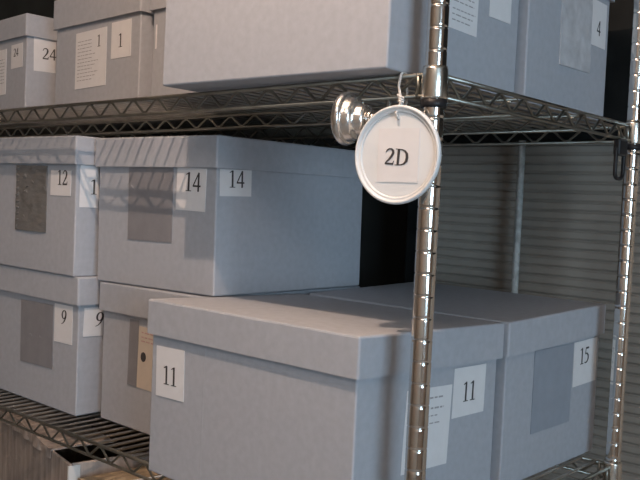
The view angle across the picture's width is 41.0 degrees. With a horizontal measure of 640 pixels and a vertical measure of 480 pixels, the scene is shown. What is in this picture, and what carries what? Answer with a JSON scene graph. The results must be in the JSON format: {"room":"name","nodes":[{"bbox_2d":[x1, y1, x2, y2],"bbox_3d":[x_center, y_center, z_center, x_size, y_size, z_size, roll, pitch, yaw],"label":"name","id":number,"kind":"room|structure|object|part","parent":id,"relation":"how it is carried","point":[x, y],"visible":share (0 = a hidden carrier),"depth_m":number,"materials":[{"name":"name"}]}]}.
{"room":"archive storage room","nodes":[
{"label":"archive storage room","id":0,"kind":"room"},
{"bbox_2d":[0,0,407,402],"bbox_3d":[0.722,0.130,1.669,5.800,2.700,0.100,5,4,42],"label":"wall","id":1,"kind":"structure","parent":0,"point":[383,225],"depth_m":2.12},
{"bbox_2d":[404,0,639,479],"bbox_3d":[1.165,0.302,1.102,2.565,2.450,0.140,5,4,42],"label":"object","id":2,"kind":"object","parent":1,"relation":"attached to","point":[571,209],"visible":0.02,"depth_m":1.69,"materials":[{"name":"grey metal"}]},
{"bbox_3d":[0.212,0.614,1.966,0.040,1.660,0.100,5,4,42],"label":"guide rail","id":3,"kind":"part","parent":2,"relation":"part of","materials":[{"name":"grey metal"}]},
{"bbox_2d":[511,140,525,292],"bbox_3d":[0.376,0.632,1.741,0.020,1.660,0.047,5,4,42],"label":"conduit","id":4,"kind":"object","parent":2,"relation":"attached to","point":[522,148],"visible":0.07,"depth_m":1.69,"materials":[{"name":"grey metal"}]},
{"bbox_3d":[-0.523,1.539,0.407,5.800,0.100,3.660,5,4,42],"label":"floor","id":5,"kind":"structure","parent":0,"visible":0},
{"bbox_2d":[0,0,639,479],"bbox_3d":[-0.356,0.202,1.768,1.760,2.446,0.652,5,4,42],"label":"shelving unit","id":6,"kind":"object","parent":5,"relation":"on","point":[220,112],"depth_m":1.38,"materials":[{"name":"silver metal"}]},
{"bbox_2d":[0,13,56,108],"bbox_3d":[-0.655,-0.403,2.230,0.398,0.258,0.323,1,3,-45],"label":"box","id":7,"kind":"object","parent":6,"relation":"on","point":[28,42],"visible":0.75,"depth_m":2.01,"materials":[{"name":"cardboard"}]},
{"bbox_3d":[-0.650,-0.506,2.227,0.398,0.051,0.323,1,3,-45],"label":"lid","id":8,"kind":"part","parent":7,"relation":"part of","materials":[{"name":"grey cardboard"}]},
{"bbox_2d":[0,264,103,415],"bbox_3d":[-0.433,0.185,1.820,0.331,0.258,0.403,5,4,42],"label":"box","id":9,"kind":"object","parent":6,"relation":"on","point":[52,324],"visible":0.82,"depth_m":1.62,"materials":[{"name":"cardboard"}]},
{"bbox_2d":[0,135,99,276],"bbox_3d":[-0.432,-0.072,1.803,0.331,0.256,0.403,5,4,42],"label":"box","id":10,"kind":"object","parent":9,"relation":"on","point":[50,185],"visible":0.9,"depth_m":1.61,"materials":[{"name":"cardboard"}]},
{"bbox_3d":[-0.428,-0.175,1.798,0.331,0.051,0.403,5,4,42],"label":"lid","id":11,"kind":"part","parent":10,"relation":"part of","materials":[{"name":"grey cardboard"}]},
{"bbox_3d":[-0.428,0.082,1.815,0.331,0.051,0.403,5,4,42],"label":"lid","id":12,"kind":"part","parent":9,"relation":"part of","materials":[{"name":"grey cardboard"}]},
{"bbox_2d":[0,401,149,479],"bbox_3d":[-0.425,0.541,1.799,0.407,0.364,0.463,0,3,-37],"label":"wire shelf","id":13,"kind":"object","parent":6,"relation":"on","point":[24,455],"visible":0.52,"depth_m":1.68,"materials":[{"name":"silver metal"}]},
{"bbox_2d":[53,0,154,104],"bbox_3d":[-0.337,-0.385,1.928,0.341,0.272,0.398,5,3,44],"label":"box","id":14,"kind":"object","parent":6,"relation":"on","point":[105,47],"visible":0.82,"depth_m":1.77,"materials":[{"name":"cardboard"}]},
{"bbox_3d":[-0.332,-0.488,1.925,0.341,0.065,0.398,5,3,44],"label":"lid","id":15,"kind":"part","parent":14,"relation":"part of","materials":[{"name":"grey cardboard"}]},
{"bbox_2d":[78,466,171,479],"bbox_3d":[-0.225,0.575,1.524,0.367,0.339,0.196,0,3,-37],"label":"wrapped bundle","id":16,"kind":"object","parent":6,"relation":"on","point":[118,475],"visible":0.1,"depth_m":1.48,"materials":[{"name":"brown paper"}]},
{"bbox_2d":[150,0,194,95],"bbox_3d":[-0.081,-0.358,1.696,0.325,0.258,0.398,5,3,44],"label":"box","id":17,"kind":"object","parent":6,"relation":"on","point":[157,6],"visible":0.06,"depth_m":1.65,"materials":[{"name":"cardboard"}]},
{"bbox_3d":[-0.076,-0.461,1.692,0.325,0.051,0.398,5,3,44],"label":"lid","id":18,"kind":"part","parent":17,"relation":"part of","materials":[{"name":"grey cardboard"}]},
{"bbox_2d":[99,281,359,434],"bbox_3d":[-0.167,0.208,1.615,0.295,0.256,0.393,5,4,42],"label":"box","id":19,"kind":"object","parent":6,"relation":"on","point":[127,344],"visible":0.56,"depth_m":1.51,"materials":[{"name":"grey cardboard"}]},
{"bbox_2d":[95,135,362,296],"bbox_3d":[-0.162,-0.049,1.598,0.331,0.259,0.386,4,3,41],"label":"box","id":20,"kind":"object","parent":19,"relation":"on","point":[208,215],"visible":0.91,"depth_m":1.46,"materials":[{"name":"cardboard"}]},
{"bbox_3d":[-0.159,-0.151,1.594,0.331,0.055,0.386,4,3,41],"label":"lid","id":21,"kind":"part","parent":20,"relation":"part of","materials":[{"name":"grey cardboard"}]},
{"bbox_3d":[-0.163,0.108,1.610,0.295,0.055,0.393,5,4,42],"label":"lid","id":22,"kind":"part","parent":19,"relation":"part of","materials":[{"name":"grey cardboard"}]},
{"bbox_3d":[-0.349,0.322,1.792,1.681,0.004,0.581,5,4,42],"label":"wire shelf","id":23,"kind":"part","parent":6,"relation":"part of","materials":[{"name":"silver metal"}]},
{"bbox_3d":[-0.324,-0.239,1.765,1.681,0.004,0.581,4,3,42],"label":"wire shelf","id":24,"kind":"part","parent":6,"relation":"part of","materials":[{"name":"silver metal"}]},
{"bbox_2d":[147,294,503,479],"bbox_3d":[0.001,0.229,1.268,0.413,0.262,0.331,5,4,42],"label":"box","id":25,"kind":"object","parent":6,"relation":"on","point":[282,386],"visible":0.84,"depth_m":1.15,"materials":[{"name":"cardboard"}]},
{"bbox_3d":[0.005,0.130,1.263,0.413,0.063,0.331,5,4,42],"label":"lid","id":26,"kind":"part","parent":25,"relation":"part of","materials":[{"name":"grey cardboard"}]},
{"bbox_2d":[163,0,518,107],"bbox_3d":[0.030,-0.336,1.213,0.408,0.258,0.323,5,3,40],"label":"box","id":27,"kind":"object","parent":6,"relation":"on","point":[210,45],"visible":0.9,"depth_m":1.10,"materials":[{"name":"cardboard"}]},
{"bbox_3d":[0.043,-0.145,1.016,0.061,0.064,0.063,5,4,42],"label":"chrome knob","id":28,"kind":"part","parent":6,"relation":"part of","materials":[{"name":"silver metal"}]},
{"bbox_3d":[0.068,-0.149,1.013,0.034,0.032,0.015,1,3,-35],"label":"stem","id":29,"kind":"part","parent":6,"relation":"part of","materials":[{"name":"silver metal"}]},
{"bbox_2d":[355,72,441,203],"bbox_3d":[0.099,-0.119,0.983,0.112,0.157,0.050,5,3,37],"label":"tag","id":30,"kind":"object","parent":6,"relation":"hanging from","point":[398,150],"visible":1,"depth_m":0.97,"materials":[{"name":"white plastic"}]},
{"bbox_3d":[0.111,0.261,0.995,0.025,2.450,0.025,5,4,42],"label":"post","id":31,"kind":"part","parent":6,"relation":"part of","materials":[{"name":"silver metal"}]},
{"bbox_2d":[309,282,605,479],"bbox_3d":[0.234,0.229,1.513,0.405,0.259,0.328,5,4,42],"label":"box","id":32,"kind":"object","parent":6,"relation":"on","point":[546,374],"visible":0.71,"depth_m":1.38,"materials":[{"name":"cardboard"}]},
{"bbox_3d":[0.239,0.129,1.508,0.405,0.058,0.328,5,4,42],"label":"lid","id":33,"kind":"part","parent":32,"relation":"part of","materials":[{"name":"grey cardboard"}]},
{"bbox_2d":[380,0,614,128],"bbox_3d":[0.239,-0.334,1.452,0.407,0.258,0.305,4,3,40],"label":"box","id":34,"kind":"object","parent":6,"relation":"on","point":[561,47],"visible":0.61,"depth_m":1.31,"materials":[{"name":"cardboard"}]},
{"bbox_2d":[613,138,627,180],"bbox_3d":[0.481,-0.129,1.372,0.012,0.067,0.038,5,4,42],"label":"clip","id":35,"kind":"object","parent":6,"relation":"hanging from","point":[620,145],"visible":1,"depth_m":1.36,"materials":[{"name":"black plastic"}]},
{"bbox_3d":[0.496,0.257,1.427,0.025,2.450,0.025,5,4,42],"label":"post","id":36,"kind":"part","parent":6,"relation":"part of","materials":[{"name":"silver metal"}]}
]}

